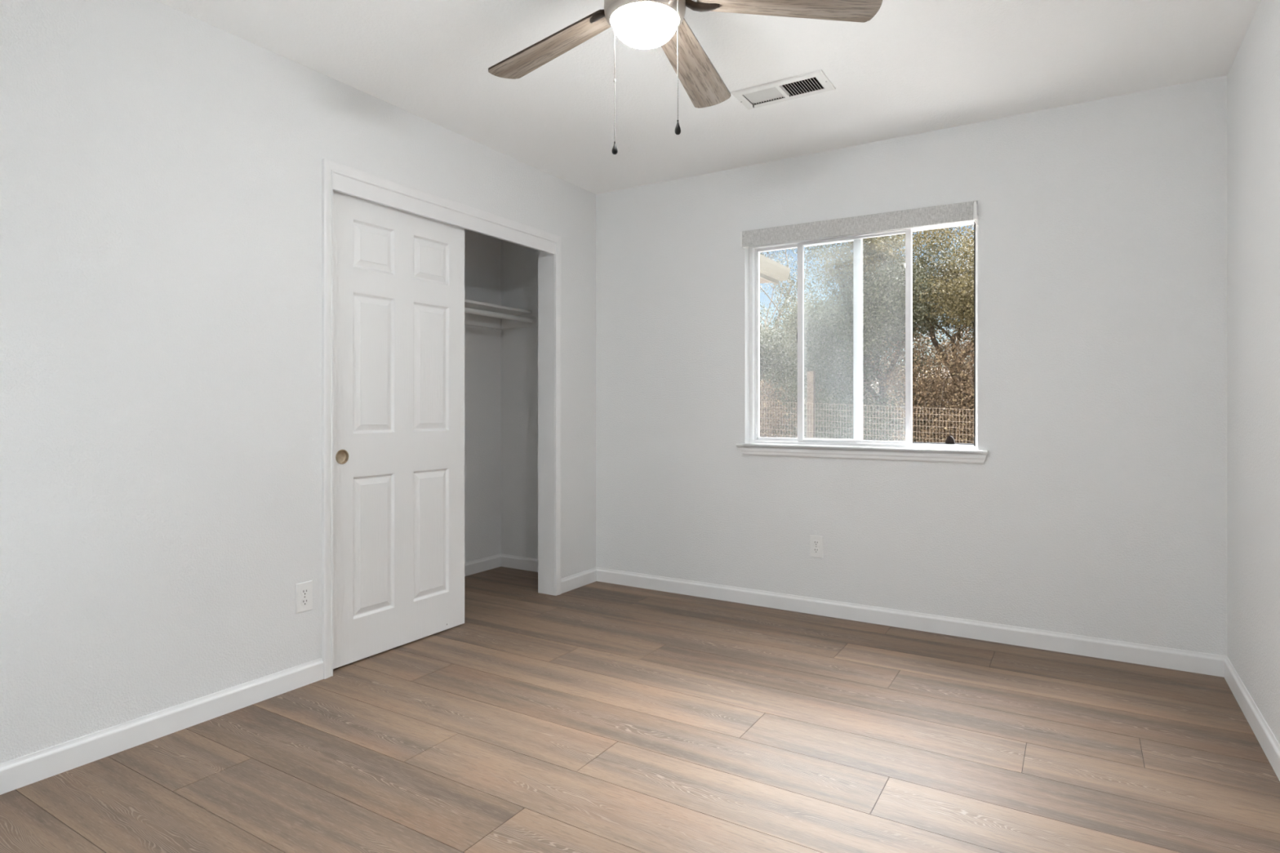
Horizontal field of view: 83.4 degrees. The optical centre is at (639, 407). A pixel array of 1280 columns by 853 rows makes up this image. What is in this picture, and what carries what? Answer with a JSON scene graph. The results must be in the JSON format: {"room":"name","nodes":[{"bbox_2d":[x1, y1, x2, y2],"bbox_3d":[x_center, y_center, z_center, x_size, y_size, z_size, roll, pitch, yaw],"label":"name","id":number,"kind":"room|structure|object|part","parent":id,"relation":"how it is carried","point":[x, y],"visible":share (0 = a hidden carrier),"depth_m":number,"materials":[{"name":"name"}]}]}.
{"room":"empty bedroom","nodes":[
{"label":"empty bedroom","id":0,"kind":"room"},
{"bbox_2d":[0,0,595,763],"bbox_3d":[-1.355,-0.129,2.890,0.115,2.440,3.940,0,0,31],"label":"wall","id":1,"kind":"structure","parent":0,"point":[161,164],"depth_m":2.42,"materials":[{"name":"paint"}]},
{"bbox_2d":[0,567,596,795],"bbox_3d":[-1.301,1.049,2.857,0.012,0.084,3.940,0,0,31],"label":"baseboard","id":2,"kind":"structure","parent":1,"relation":"attached to","point":[31,768],"depth_m":2.37,"materials":[{"name":"paint"}]},
{"bbox_2d":[295,580,312,613],"bbox_3d":[-1.321,0.744,2.829,0.007,0.115,0.070,0,0,31],"label":"power outlet","id":3,"kind":"object","parent":1,"relation":"attached to","point":[304,591],"visible":1,"depth_m":2.82,"materials":[{"name":"plastic"}]},
{"bbox_2d":[300,598,308,605],"bbox_3d":[-1.318,0.764,2.827,0.002,0.028,0.034,0,0,31],"label":"receptacle","id":4,"kind":"object","parent":3,"relation":"attached to","point":[304,602],"depth_m":2.83,"materials":[{"name":"plastic"}]},
{"bbox_2d":[300,587,308,595],"bbox_3d":[-1.318,0.724,2.827,0.002,0.028,0.034,0,0,31],"label":"receptacle","id":5,"kind":"object","parent":3,"relation":"attached to","point":[304,591],"depth_m":2.83,"materials":[{"name":"plastic"}]},
{"bbox_2d":[333,190,464,669],"bbox_3d":[-1.092,0.075,3.298,0.037,2.013,0.756,0,0,31],"label":"door","id":6,"kind":"structure","parent":1,"relation":"in","point":[398,275],"depth_m":3.24,"materials":[{"name":"white paint"}]},
{"bbox_3d":[-1.252,0.205,3.015,0.013,0.063,0.063,0,0,31],"label":"finger pull","id":7,"kind":"part","parent":6,"relation":"part of","materials":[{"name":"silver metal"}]},
{"bbox_2d":[321,158,560,679],"bbox_3d":[-0.923,0.044,3.584,0.137,2.094,1.546,0,0,31],"label":"door frame","id":8,"kind":"structure","parent":1,"relation":"attached to","point":[329,167],"depth_m":4.09,"materials":[{"name":"paint"}]},
{"bbox_2d":[333,173,555,254],"bbox_3d":[-0.882,-0.928,3.558,0.019,0.068,1.460,0,0,31],"label":"trim board","id":9,"kind":"object","parent":1,"relation":"attached to","point":[341,184],"visible":0.84,"depth_m":3.40,"materials":[{"name":"paint"}]},
{"bbox_2d":[464,228,501,563],"bbox_3d":[-2.031,-0.129,3.304,0.100,2.640,3.940,0,0,31],"label":"wall","id":10,"kind":"structure","parent":0,"point":[482,252],"depth_m":4.80,"materials":[{"name":"paint"}]},
{"bbox_2d":[464,554,537,576],"bbox_3d":[-1.268,1.049,3.799,0.685,0.084,2.300,0,0,31],"label":"baseboard","id":11,"kind":"structure","parent":10,"relation":"attached to","point":[478,566],"depth_m":4.83,"materials":[{"name":"paint"}]},
{"bbox_2d":[464,298,537,329],"bbox_3d":[-1.389,-0.596,3.873,0.400,0.110,2.299,0,0,31],"label":"closet shelf","id":12,"kind":"object","parent":10,"relation":"attached to","point":[470,319],"visible":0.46,"depth_m":4.76,"materials":[{"name":"paint"}]},
{"bbox_2d":[464,306,535,324],"bbox_3d":[-1.314,-0.581,3.816,0.060,0.060,2.280,0,0,31],"label":"closet rod","id":13,"kind":"object","parent":12,"relation":"attached to","point":[531,320],"visible":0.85,"depth_m":4.51,"materials":[{"name":"paint"}]},
{"bbox_2d":[528,315,535,324],"bbox_3d":[-0.723,-0.581,4.782,0.060,0.060,0.016,0,0,31],"label":"socket","id":14,"kind":"object","parent":13,"relation":"attached to","point":[532,320],"depth_m":4.77,"materials":[{"name":"paint"}]},
{"bbox_2d":[0,566,1279,852],"bbox_3d":[-0.318,1.151,2.256,4.017,0.120,4.040,0,0,31],"label":"floor","id":15,"kind":"structure","parent":0,"point":[597,717],"depth_m":2.26,"materials":[{"name":"brown wood"}]},
{"bbox_2d":[156,0,1260,194],"bbox_3d":[-0.318,-1.399,2.256,3.917,0.100,3.940,0,0,31],"label":"ceiling","id":16,"kind":"structure","parent":0,"point":[916,66],"depth_m":2.81,"materials":[{"name":"paint"}]},
{"bbox_2d":[488,0,882,154],"bbox_3d":[0.011,-1.039,2.104,1.247,0.619,1.260,0,0,31],"label":"ceiling fan","id":17,"kind":"object","parent":16,"relation":"hanging from","point":[638,24],"visible":1,"depth_m":2.10,"materials":[{"name":"brown wood"}]},
{"bbox_3d":[-0.284,-1.164,2.319,0.522,0.006,0.140,-5,6,39],"label":"blade","id":18,"kind":"part","parent":17,"relation":"part of","materials":[{"name":"brown wood"}]},
{"bbox_3d":[-0.073,-0.748,2.068,0.017,0.037,0.017,0,0,31],"label":"pull knob","id":19,"kind":"part","parent":17,"relation":"part of","materials":[{"name":"black metal"}]},
{"bbox_3d":[-0.073,-0.853,2.068,0.003,0.184,0.004,0,0,31],"label":"beaded chain","id":20,"kind":"part","parent":17,"relation":"part of","materials":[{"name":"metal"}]},
{"bbox_3d":[0.014,-1.088,2.068,0.190,0.078,0.190,0,0,31],"label":"lamp shade","id":21,"kind":"part","parent":17,"relation":"part of","materials":[{"name":"white glass"}]},
{"bbox_3d":[0.104,-1.057,1.981,0.003,0.160,0.003,0,0,31],"label":"chain","id":22,"kind":"part","parent":17,"relation":"part of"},
{"bbox_3d":[0.104,-0.774,1.981,0.017,0.041,0.017,0,0,31],"label":"pull knob","id":23,"kind":"part","parent":17,"relation":"part of","materials":[{"name":"black metal"}]},
{"bbox_3d":[0.104,-0.884,1.981,0.003,0.190,0.004,0,0,31],"label":"beaded chain","id":24,"kind":"part","parent":17,"relation":"part of","materials":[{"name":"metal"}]},
{"bbox_3d":[0.179,-1.157,2.436,0.140,0.006,0.522,-10,-9,21],"label":"blade","id":25,"kind":"part","parent":17,"relation":"part of","materials":[{"name":"brown wood"}]},
{"bbox_3d":[0.425,-1.164,2.054,0.522,0.007,0.140,4,-9,2],"label":"blade","id":26,"kind":"part","parent":17,"relation":"part of","materials":[{"name":"brown wood"}]},
{"bbox_2d":[730,69,835,109],"bbox_3d":[0.606,-1.388,3.052,0.396,0.118,0.199,0,0,31],"label":"ceiling vent","id":27,"kind":"object","parent":16,"relation":"in","point":[816,82],"visible":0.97,"depth_m":3.06,"materials":[{"name":"metal"}]},
{"bbox_2d":[501,75,1226,656],"bbox_3d":[0.750,-0.129,4.000,4.117,2.640,0.150,0,0,31],"label":"wall","id":28,"kind":"structure","parent":0,"point":[1095,506],"depth_m":3.36,"materials":[{"name":"paint"}]},
{"bbox_2d":[809,535,822,558],"bbox_3d":[0.931,0.733,3.796,0.070,0.115,0.007,0,0,31],"label":"power outlet","id":29,"kind":"object","parent":28,"relation":"attached to","point":[815,541],"visible":1,"depth_m":3.79,"materials":[{"name":"plastic"}]},
{"bbox_2d":[813,547,819,553],"bbox_3d":[0.930,0.753,3.794,0.034,0.028,0.002,0,0,31],"label":"receptacle","id":30,"kind":"object","parent":29,"relation":"attached to","point":[815,550],"depth_m":3.79,"materials":[{"name":"plastic"}]},
{"bbox_2d":[813,540,819,546],"bbox_3d":[0.930,0.713,3.794,0.034,0.028,0.002,0,0,31],"label":"receptacle","id":31,"kind":"object","parent":29,"relation":"attached to","point":[815,543],"depth_m":3.79,"materials":[{"name":"plastic"}]},
{"bbox_2d":[736,204,988,463],"bbox_3d":[1.122,-0.362,3.750,1.269,1.244,0.177,0,0,31],"label":"window","id":32,"kind":"structure","parent":28,"relation":"in","point":[856,447],"depth_m":3.78,"materials":[{"name":"white plastic"}]},
{"bbox_3d":[0.920,-0.359,3.943,0.589,1.088,0.030,0,0,31],"label":"fixed sash","id":33,"kind":"part","parent":32,"relation":"part of","materials":[{"name":"white plastic"}]},
{"bbox_3d":[1.119,-0.358,3.783,0.594,1.081,0.025,0,0,31],"label":"sliding sash","id":34,"kind":"part","parent":32,"relation":"part of","materials":[{"name":"white plastic"}]},
{"bbox_2d":[740,200,977,249],"bbox_3d":[1.085,-0.928,3.706,1.195,0.089,0.094,0,0,31],"label":"roller shade","id":35,"kind":"object","parent":32,"relation":"attached to","point":[966,211],"visible":1,"depth_m":3.63,"materials":[{"name":"fabric"}]},
{"bbox_3d":[1.101,0.208,3.717,1.269,0.018,0.098,0,0,31],"label":"sill","id":36,"kind":"part","parent":32,"relation":"part of","materials":[{"name":"paint"}]},
{"bbox_2d":[595,567,1226,677],"bbox_3d":[1.048,1.049,3.722,3.117,0.084,0.012,0,0,31],"label":"baseboard","id":37,"kind":"structure","parent":28,"relation":"attached to","point":[1201,663],"depth_m":3.46,"materials":[{"name":"paint"}]},
{"bbox_2d":[1226,0,1279,744],"bbox_3d":[1.369,-0.129,1.165,0.100,2.640,4.040,0,0,31],"label":"wall","id":38,"kind":"structure","parent":0,"point":[1253,77],"depth_m":2.43,"materials":[{"name":"paint"}]},
{"bbox_2d":[1223,656,1279,781],"bbox_3d":[1.347,1.049,1.236,0.012,0.084,3.940,0,0,31],"label":"baseboard","id":39,"kind":"structure","parent":38,"relation":"attached to","point":[1268,743],"depth_m":2.42,"materials":[{"name":"paint"}]},
{"label":"outside","id":40,"kind":"structure","parent":0,"visible":0},
{"bbox_2d":[775,366,959,440],"bbox_3d":[9.030,-0.555,23.582,48.000,5.664,41.800,0,0,31],"label":"ground","id":41,"kind":"structure","parent":40,"point":[882,366],"depth_m":29.88,"materials":[{"name":"brown soil"}]},
{"bbox_2d":[760,350,806,437],"bbox_3d":[2.560,-0.110,16.009,2.716,2.479,1.970,0,0,9],"label":"shrub","id":42,"kind":"object","parent":41,"relation":"on","point":[773,378],"visible":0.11,"depth_m":15.68,"materials":[{"name":"green plant"}]},
{"bbox_2d":[760,374,831,438],"bbox_3d":[2.901,0.290,14.931,2.219,1.992,2.010,0,0,-18],"label":"shrub","id":43,"kind":"object","parent":41,"relation":"on","point":[774,422],"visible":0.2,"depth_m":14.59,"materials":[{"name":"green plant"}]},
{"bbox_2d":[760,245,838,394],"bbox_3d":[3.256,-2.538,19.589,5.259,6.453,5.699,0,0,31],"label":"oak tree","id":44,"kind":"object","parent":41,"relation":"on","point":[779,254],"visible":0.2,"depth_m":18.88,"materials":[{"name":"green plant"}]},
{"bbox_2d":[760,293,851,417],"bbox_3d":[3.487,-0.845,16.961,3.740,3.685,3.435,0,0,16],"label":"oak tree","id":45,"kind":"object","parent":41,"relation":"on","point":[770,343],"visible":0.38,"depth_m":16.57,"materials":[{"name":"green plant"}]},
{"bbox_2d":[761,360,885,440],"bbox_3d":[3.675,0.127,14.447,2.497,2.283,1.779,0,0,34],"label":"shrub","id":46,"kind":"object","parent":41,"relation":"on","point":[819,432],"visible":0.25,"depth_m":14.23,"materials":[{"name":"green plant"}]},
{"bbox_2d":[760,371,973,443],"bbox_3d":[4.141,0.535,12.337,9.802,2.393,0.117,0,0,31],"label":"wire fence","id":47,"kind":"object","parent":41,"relation":"on","point":[811,375],"visible":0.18,"depth_m":12.93,"materials":[{"name":"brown metal"}]},
{"bbox_3d":[3.092,0.414,12.987,0.124,2.151,0.103,0,0,31],"label":"post","id":48,"kind":"part","parent":47,"relation":"part of","materials":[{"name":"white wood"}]},
{"bbox_2d":[762,227,973,440],"bbox_3d":[4.311,-1.912,14.598,4.974,6.223,4.246,0,0,-40],"label":"oak tree","id":49,"kind":"object","parent":41,"relation":"on","point":[828,330],"visible":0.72,"depth_m":13.35,"materials":[{"name":"green plant"}]},
{"bbox_2d":[768,317,973,425],"bbox_3d":[7.873,-0.263,15.069,20.689,4.585,7.153,0,0,31],"label":"thicket","id":50,"kind":"object","parent":41,"relation":"on","point":[780,317],"visible":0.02,"depth_m":18.11,"materials":[{"name":"green plant"}]},
{"bbox_2d":[815,349,942,442],"bbox_3d":[4.407,0.125,13.556,2.360,2.485,1.774,0,0,20],"label":"shrub","id":51,"kind":"object","parent":41,"relation":"on","point":[849,411],"visible":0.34,"depth_m":13.42,"materials":[{"name":"green plant"}]},
{"bbox_2d":[817,224,973,440],"bbox_3d":[5.923,-1.542,13.490,5.108,5.924,4.098,0,0,22],"label":"oak tree","id":52,"kind":"object","parent":41,"relation":"on","point":[962,300],"visible":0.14,"depth_m":13.21,"materials":[{"name":"green plant"}]},
{"bbox_2d":[862,317,971,436],"bbox_3d":[5.823,-0.582,15.319,3.045,3.330,2.403,0,0,31],"label":"shrub","id":53,"kind":"object","parent":41,"relation":"on","point":[923,317],"visible":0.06,"depth_m":15.23,"materials":[{"name":"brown plant"}]},
{"bbox_2d":[863,324,973,443],"bbox_3d":[5.288,-0.122,13.126,2.546,2.897,1.890,0,0,18],"label":"shrub","id":54,"kind":"object","parent":41,"relation":"on","point":[930,397],"visible":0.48,"depth_m":12.93,"materials":[{"name":"green plant"}]},
{"bbox_2d":[893,326,973,442],"bbox_3d":[6.563,-0.495,14.228,2.807,3.391,2.322,0,0,31],"label":"shrub","id":55,"kind":"object","parent":41,"relation":"on","point":[968,326],"visible":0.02,"depth_m":14.30,"materials":[{"name":"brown plant"}]},
{"bbox_2d":[928,342,973,443],"bbox_3d":[6.119,0.069,12.295,2.243,2.608,1.950,0,0,31],"label":"shrub","id":56,"kind":"object","parent":41,"relation":"on","point":[971,420],"visible":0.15,"depth_m":12.50,"materials":[{"name":"green plant"}]},
{"bbox_2d":[944,224,973,281],"bbox_3d":[9.120,-2.107,15.280,4.935,6.424,3.957,0,0,12],"label":"oak tree","id":57,"kind":"object","parent":41,"relation":"on","point":[971,224],"visible":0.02,"depth_m":16.20,"materials":[{"name":"green plant"}]},
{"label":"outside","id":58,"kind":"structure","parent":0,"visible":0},
{"bbox_3d":[1.219,1.316,7.945,11.000,0.190,7.030,0,0,31],"label":"yard","id":59,"kind":"structure","parent":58,"visible":0},
{"bbox_2d":[760,253,790,284],"bbox_3d":[-0.511,-0.599,7.122,2.908,3.980,3.560,0,0,31],"label":"house wing","id":60,"kind":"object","parent":59,"relation":"on","point":[771,271],"visible":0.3,"depth_m":7.56}
]}

